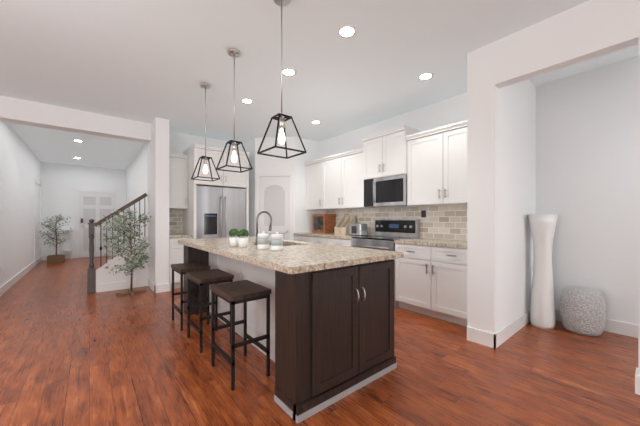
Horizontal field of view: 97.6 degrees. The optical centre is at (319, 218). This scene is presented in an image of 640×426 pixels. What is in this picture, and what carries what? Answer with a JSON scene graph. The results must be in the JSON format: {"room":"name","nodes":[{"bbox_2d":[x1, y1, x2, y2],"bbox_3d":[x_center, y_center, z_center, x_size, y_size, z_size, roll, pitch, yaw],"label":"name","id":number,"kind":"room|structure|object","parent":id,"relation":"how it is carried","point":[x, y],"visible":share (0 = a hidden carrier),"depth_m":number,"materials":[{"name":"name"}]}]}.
{"room":"kitchen","nodes":[
{"label":"kitchen","id":0,"kind":"room"},
{"bbox_2d":[0,122,40,286],"bbox_3d":[-6.324,-0.225,5.880,0.120,2.850,5.920,0,0,-40],"label":"wall","id":1,"kind":"structure","parent":0,"point":[20,166],"depth_m":5.39,"materials":[{"name":"white paint"}]},
{"bbox_2d":[34,177,40,260],"bbox_3d":[-7.616,0.075,7.556,0.020,2.250,1.250,0,0,-40],"label":"door frame","id":2,"kind":"structure","parent":1,"relation":"attached to","point":[37,181],"depth_m":7.30,"materials":[{"name":"white wood"}]},
{"bbox_2d":[0,254,639,394],"bbox_3d":[-0.801,1.135,3.487,5.360,0.130,16.400,0,0,-40],"label":"baseboard","id":3,"kind":"structure","parent":1,"relation":"attached to","point":[498,338],"depth_m":2.97,"materials":[{"name":"white wood"}]},
{"bbox_2d":[0,95,150,142],"bbox_3d":[-3.784,-1.505,4.300,2.030,0.290,0.250,0,0,-40],"label":"wall","id":4,"kind":"structure","parent":0,"point":[25,112],"depth_m":4.21,"materials":[{"name":"white paint"}]},
{"bbox_2d":[41,162,125,257],"bbox_3d":[-7.340,-0.225,8.802,2.270,2.850,0.120,0,0,-40],"label":"wall","id":5,"kind":"structure","parent":0,"point":[60,183],"depth_m":8.47,"materials":[{"name":"white paint"}]},
{"bbox_2d":[75,188,118,257],"bbox_3d":[-7.067,0.130,8.903,1.100,2.140,0.069,0,0,-40],"label":"front door","id":6,"kind":"structure","parent":5,"relation":"in","point":[96,205],"depth_m":8.85,"materials":[{"name":"white wood"}]},
{"bbox_2d":[126,143,147,248],"bbox_3d":[-5.025,-0.225,7.684,0.120,2.850,4.550,0,0,-40],"label":"wall","id":7,"kind":"structure","parent":0,"point":[137,178],"depth_m":6.99,"materials":[{"name":"white paint"}]},
{"bbox_2d":[149,117,168,284],"bbox_3d":[-2.797,-0.225,4.855,0.200,2.850,0.650,0,0,-40],"label":"wall","id":8,"kind":"structure","parent":0,"point":[159,207],"depth_m":4.61,"materials":[{"name":"white paint"}]},
{"bbox_2d":[148,131,241,235],"bbox_3d":[-1.966,-0.225,6.025,2.970,2.850,0.100,0,0,-40],"label":"wall","id":9,"kind":"structure","parent":0,"point":[179,143],"depth_m":5.42,"materials":[{"name":"white paint"}]},
{"bbox_2d":[169,209,182,233],"bbox_3d":[-2.779,0.045,5.283,0.368,0.470,0.008,0,0,-40],"label":"backsplash","id":10,"kind":"structure","parent":9,"relation":"attached to","point":[175,221],"depth_m":5.32,"materials":[{"name":"tile"}]},
{"bbox_2d":[169,153,188,208],"bbox_3d":[-2.658,-0.675,5.137,0.364,0.970,0.385,0,0,-40],"label":"upper cabinet","id":11,"kind":"object","parent":9,"relation":"attached to","point":[178,181],"visible":0.85,"depth_m":5.04,"materials":[{"name":"white wood"}]},
{"bbox_2d":[183,144,249,238],"bbox_3d":[-2.001,-0.050,5.431,1.020,2.500,0.763,0,0,-40],"label":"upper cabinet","id":12,"kind":"object","parent":9,"relation":"attached to","point":[227,179],"visible":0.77,"depth_m":5.11,"materials":[{"name":"white"}]},
{"bbox_2d":[242,137,318,240],"bbox_3d":[-0.870,-0.225,6.087,1.200,2.850,1.200,0,0,-40],"label":"wall","id":13,"kind":"structure","parent":0,"point":[302,215],"depth_m":5.69,"materials":[{"name":"white paint"}]},
{"bbox_2d":[256,172,292,240],"bbox_3d":[-0.914,0.135,5.634,0.760,2.130,0.030,0,0,6],"label":"pantry door","id":14,"kind":"structure","parent":13,"relation":"in","point":[274,195],"depth_m":5.64,"materials":[{"name":"white wood"}]},
{"bbox_2d":[0,0,637,169],"bbox_3d":[-2.351,-1.700,3.245,12.500,0.100,18.000,0,0,-40],"label":"ceiling","id":15,"kind":"structure","parent":0,"point":[147,61],"depth_m":2.92,"materials":[{"name":"white paint"}]},
{"bbox_2d":[191,83,219,180],"bbox_3d":[-1.403,-1.067,3.431,0.270,1.164,0.270,0,0,-40],"label":"pendant light","id":16,"kind":"object","parent":15,"relation":"hanging from","point":[205,86],"visible":1,"depth_m":3.42,"materials":[{"name":"black metal"}]},
{"bbox_2d":[216,49,252,172],"bbox_3d":[-0.843,-1.067,2.752,0.270,1.164,0.270,0,0,-40],"label":"pendant light","id":17,"kind":"object","parent":15,"relation":"hanging from","point":[234,53],"visible":1,"depth_m":2.74,"materials":[{"name":"black metal"}]},
{"bbox_2d":[240,98,252,103],"bbox_3d":[-1.023,-1.647,3.913,0.176,0.006,0.176,0,0,-40],"label":"recessed light","id":18,"kind":"object","parent":15,"relation":"in","point":[246,101],"visible":1,"depth_m":3.92,"materials":[{"name":"white"}]},
{"bbox_2d":[257,0,305,158],"bbox_3d":[-0.283,-1.067,2.073,0.270,1.164,0.270,0,0,-40],"label":"pendant light","id":19,"kind":"object","parent":15,"relation":"hanging from","point":[281,119],"visible":1,"depth_m":2.07,"materials":[{"name":"black metal"}]},
{"bbox_2d":[282,68,296,75],"bbox_3d":[-0.351,-1.647,3.145,0.176,0.006,0.176,0,0,-40],"label":"recessed light","id":20,"kind":"object","parent":15,"relation":"in","point":[289,72],"visible":0.98,"depth_m":3.15,"materials":[{"name":"white"}]},
{"bbox_2d":[311,120,320,123],"bbox_3d":[-0.067,-1.647,4.766,0.176,0.006,0.176,0,0,-40],"label":"recessed light","id":21,"kind":"object","parent":15,"relation":"in","point":[315,122],"visible":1,"depth_m":4.77,"materials":[{"name":"white"}]},
{"bbox_2d":[337,25,356,37],"bbox_3d":[0.237,-1.647,2.463,0.176,0.006,0.176,0,0,-40],"label":"recessed light","id":22,"kind":"object","parent":15,"relation":"in","point":[346,31],"visible":1,"depth_m":2.46,"materials":[{"name":"white"}]},
{"bbox_2d":[418,72,433,79],"bbox_3d":[1.221,-1.647,3.235,0.176,0.006,0.176,0,0,-40],"label":"recessed light","id":23,"kind":"object","parent":15,"relation":"in","point":[426,76],"visible":1,"depth_m":3.23,"materials":[{"name":"white"}]},
{"bbox_2d":[0,255,639,425],"bbox_3d":[-2.351,1.250,3.245,12.500,0.100,18.000,0,0,-40],"label":"floor","id":24,"kind":"structure","parent":0,"point":[73,352],"depth_m":2.17,"materials":[{"name":"brown wood"}]},
{"bbox_2d":[39,214,72,263],"bbox_3d":[-7.267,0.514,7.715,0.699,1.372,0.856,0,0,-40],"label":"tree","id":25,"kind":"object","parent":24,"relation":"on","point":[55,258],"visible":1,"depth_m":7.65,"materials":[{"name":"green plant"}]},
{"bbox_2d":[61,229,72,258],"bbox_3d":[-7.530,0.755,8.333,0.260,0.890,0.280,0,0,-40],"label":"console table","id":26,"kind":"object","parent":24,"relation":"on","point":[62,250],"visible":0.79,"depth_m":8.30,"materials":[{"name":"white wood"}]},
{"bbox_2d":[87,193,148,293],"bbox_3d":[-2.777,-0.050,5.929,3.302,2.500,0.998,0,0,-40],"label":"staircase","id":27,"kind":"structure","parent":24,"relation":"on","point":[98,276],"depth_m":4.71,"materials":[{"name":"white paint"}]},
{"bbox_2d":[97,209,151,296],"bbox_3d":[-3.088,0.508,4.429,0.707,1.384,0.831,0,0,-40],"label":"tree","id":28,"kind":"object","parent":24,"relation":"on","point":[133,261],"depth_m":4.40,"materials":[{"name":"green plant"}]},
{"bbox_2d":[169,234,191,288],"bbox_3d":[-2.573,0.740,5.032,0.365,0.920,0.655,0,0,-40],"label":"base cabinet","id":29,"kind":"object","parent":24,"relation":"on","point":[176,252],"visible":0.35,"depth_m":4.77,"materials":[{"name":"white wood"}]},
{"bbox_2d":[171,262,210,330],"bbox_3d":[-1.515,0.870,3.268,0.324,0.660,0.454,0,0,-40],"label":"stool","id":30,"kind":"object","parent":24,"relation":"on","point":[181,269],"visible":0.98,"depth_m":3.18,"materials":[{"name":"black metal"}]},
{"bbox_2d":[186,269,233,352],"bbox_3d":[-1.091,0.870,2.762,0.324,0.660,0.454,0,0,-40],"label":"stool","id":31,"kind":"object","parent":24,"relation":"on","point":[202,278],"visible":0.98,"depth_m":2.67,"materials":[{"name":"black metal"}]},
{"bbox_2d":[197,186,245,238],"bbox_3d":[-2.007,0.305,5.437,0.920,1.790,0.746,0,0,-40],"label":"fridge","id":32,"kind":"object","parent":24,"relation":"on","point":[221,212],"visible":0.5,"depth_m":5.15,"materials":[{"name":"silver metal"}]},
{"bbox_2d":[210,280,270,390],"bbox_3d":[-0.635,0.870,2.217,0.324,0.660,0.454,0,0,-40],"label":"stool","id":33,"kind":"object","parent":24,"relation":"on","point":[238,292],"visible":1,"depth_m":2.14,"materials":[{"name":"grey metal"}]},
{"bbox_2d":[182,244,396,423],"bbox_3d":[-0.571,0.755,2.949,0.986,0.890,2.622,0,0,-40],"label":"kitchen island","id":34,"kind":"object","parent":24,"relation":"on","point":[331,324],"depth_m":1.90,"materials":[{"name":"brown wood"}]},
{"bbox_2d":[178,238,361,275],"bbox_3d":[-0.808,0.290,2.788,0.560,0.040,2.710,0,0,-40],"label":"island countertop","id":35,"kind":"structure","parent":34,"relation":"on","point":[291,261],"depth_m":2.02,"materials":[{"name":"beige stone"}]},
{"bbox_2d":[229,228,238,246],"bbox_3d":[-0.844,0.180,2.753,0.097,0.178,0.117,0,0,-40],"label":"plant pot","id":36,"kind":"object","parent":35,"relation":"on","point":[233,240],"visible":0.9,"depth_m":2.72,"materials":[{"name":"white ceramic"}]},
{"bbox_2d":[236,229,248,247],"bbox_3d":[-0.735,0.180,2.663,0.122,0.178,0.109,0,0,-40],"label":"plant pot","id":37,"kind":"object","parent":35,"relation":"on","point":[243,242],"visible":1,"depth_m":2.63,"materials":[{"name":"white ceramic"}]},
{"bbox_2d":[257,231,268,248],"bbox_3d":[-0.510,0.190,2.521,0.105,0.159,0.105,0,0,-40],"label":"canister","id":38,"kind":"object","parent":35,"relation":"on","point":[263,240],"visible":1,"depth_m":2.48,"materials":[{"name":"white ceramic"}]},
{"bbox_2d":[254,211,271,244],"bbox_3d":[-0.583,0.092,2.965,0.208,0.355,0.116,0,0,-40],"label":"faucet","id":39,"kind":"object","parent":35,"relation":"on","point":[270,226],"visible":0.83,"depth_m":2.95,"materials":[{"name":"grey metal"}]},
{"bbox_2d":[271,232,282,250],"bbox_3d":[-0.371,0.190,2.416,0.105,0.159,0.105,0,0,-40],"label":"canister","id":40,"kind":"object","parent":35,"relation":"on","point":[276,241],"visible":1,"depth_m":2.37,"materials":[{"name":"white ceramic"}]},
{"bbox_2d":[294,236,305,241],"bbox_3d":[-0.081,0.760,5.568,0.638,0.880,0.597,0,0,-40],"label":"base cabinet","id":41,"kind":"object","parent":24,"relation":"on","point":[296,238],"depth_m":5.43,"materials":[{"name":"white"}]},
{"bbox_2d":[306,236,352,246],"bbox_3d":[0.385,0.760,5.002,0.638,0.880,1.125,0,0,-40],"label":"base cabinet","id":42,"kind":"object","parent":24,"relation":"on","point":[313,239],"depth_m":4.82,"materials":[{"name":"white"}]},
{"bbox_2d":[294,232,354,239],"bbox_3d":[0.230,0.300,5.178,0.653,0.040,1.594,0,0,-40],"label":"countertop","id":43,"kind":"structure","parent":42,"relation":"on","point":[333,236],"depth_m":4.85,"materials":[{"name":"beige stone"}]},
{"bbox_2d":[312,214,334,233],"bbox_3d":[0.077,0.089,5.597,0.280,0.379,0.380,0,0,-40],"label":"bread box","id":44,"kind":"object","parent":43,"relation":"on","point":[323,223],"visible":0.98,"depth_m":5.47,"materials":[{"name":"brown wood"}]},
{"bbox_2d":[335,215,355,234],"bbox_3d":[0.455,0.104,5.092,0.260,0.349,0.280,0,0,-40],"label":"knife block","id":45,"kind":"object","parent":43,"relation":"on","point":[342,226],"visible":0.75,"depth_m":5.06,"materials":[{"name":"beige wood"}]},
{"bbox_2d":[349,223,367,235],"bbox_3d":[0.642,0.178,4.754,0.202,0.201,0.280,0,0,-40],"label":"toaster","id":46,"kind":"object","parent":43,"relation":"on","point":[355,229],"visible":1,"depth_m":4.66,"materials":[{"name":"silver metal"}]},
{"bbox_2d":[351,219,419,307],"bbox_3d":[0.966,0.600,4.240,0.696,1.200,0.782,0,0,-40],"label":"range","id":47,"kind":"object","parent":24,"relation":"on","point":[388,232],"visible":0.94,"depth_m":4.19,"materials":[{"name":"silver metal"}]},
{"bbox_2d":[394,238,466,326],"bbox_3d":[1.562,0.740,3.545,0.676,0.920,1.040,0,0,-40],"label":"base cabinet","id":48,"kind":"object","parent":24,"relation":"on","point":[430,277],"visible":0.77,"depth_m":3.35,"materials":[{"name":"white painted wood"},{"name":"brushed nickel"}]},
{"bbox_2d":[528,214,557,328],"bbox_3d":[2.514,0.575,3.161,0.330,1.250,0.264,0,0,-40],"label":"vase","id":49,"kind":"object","parent":24,"relation":"on","point":[542,305],"visible":1,"depth_m":3.07,"materials":[{"name":"white ceramic"}]},
{"bbox_2d":[559,286,605,335],"bbox_3d":[2.803,0.975,2.998,0.366,0.450,0.366,0,0,-40],"label":"garden stool","id":50,"kind":"object","parent":24,"relation":"on","point":[582,310],"visible":1,"depth_m":2.88,"materials":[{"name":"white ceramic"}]},
{"bbox_2d":[319,93,466,207],"bbox_3d":[0.692,-0.225,5.229,0.120,2.850,4.750,0,0,-40],"label":"wall","id":51,"kind":"structure","parent":0,"point":[452,110],"depth_m":4.28,"materials":[{"name":"white paint"}]},
{"bbox_2d":[304,159,319,209],"bbox_3d":[0.030,-0.663,5.661,0.348,0.945,0.595,0,0,-40],"label":"upper cabinet","id":52,"kind":"object","parent":51,"relation":"attached to","point":[312,169],"depth_m":5.59,"materials":[{"name":"white wood"}]},
{"bbox_2d":[320,147,371,209],"bbox_3d":[0.497,-0.663,5.094,0.348,0.945,1.125,0,0,-40],"label":"upper cabinet","id":53,"kind":"object","parent":51,"relation":"attached to","point":[335,181],"depth_m":4.94,"materials":[{"name":"white wood"}]},
{"bbox_2d":[361,125,419,179],"bbox_3d":[1.076,-0.973,4.330,0.426,0.675,0.782,0,0,-40],"label":"upper cabinet","id":54,"kind":"object","parent":51,"relation":"attached to","point":[385,153],"visible":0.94,"depth_m":4.17,"materials":[{"name":"white wood"}]},
{"bbox_2d":[364,174,407,206],"bbox_3d":[1.081,-0.415,4.334,0.414,0.430,0.778,0,0,-40],"label":"microwave","id":55,"kind":"object","parent":54,"relation":"attached to","point":[390,191],"visible":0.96,"depth_m":4.19,"materials":[{"name":"silver metal"}]},
{"bbox_2d":[319,204,466,239],"bbox_3d":[1.062,0.045,4.679,0.008,0.470,3.426,0,0,-40],"label":"backsplash","id":56,"kind":"structure","parent":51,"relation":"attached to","point":[449,222],"depth_m":4.07,"materials":[{"name":"tile"}]},
{"bbox_2d":[421,210,425,216],"bbox_3d":[1.518,-0.075,4.106,0.016,0.100,0.065,0,0,-40],"label":"outlet","id":57,"kind":"object","parent":56,"relation":"attached to","point":[423,213],"visible":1,"depth_m":4.10,"materials":[{"name":"grey plastic"}]},
{"bbox_2d":[406,120,466,205],"bbox_3d":[1.674,-0.675,3.637,0.386,0.970,1.040,0,0,-40],"label":"upper cabinet","id":58,"kind":"object","parent":51,"relation":"attached to","point":[436,166],"visible":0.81,"depth_m":3.58,"materials":[{"name":"white wood"}]},
{"bbox_2d":[467,42,535,333],"bbox_3d":[2.074,-0.225,3.135,1.370,2.850,0.240,0,0,-40],"label":"wall","id":59,"kind":"structure","parent":0,"point":[501,164],"depth_m":2.76,"materials":[{"name":"white paint"}]},
{"bbox_2d":[494,0,639,374],"bbox_3d":[3.570,-0.225,0.338,0.120,2.850,5.980,0,0,-40],"label":"wall","id":60,"kind":"structure","parent":0,"point":[585,31],"depth_m":2.18,"materials":[{"name":"white paint"}]},
{"bbox_2d":[536,56,637,324],"bbox_3d":[4.627,-0.225,1.210,0.120,2.850,5.980,0,0,-40],"label":"wall","id":61,"kind":"structure","parent":0,"point":[587,157],"depth_m":3.07,"materials":[{"name":"white paint"}]}
]}

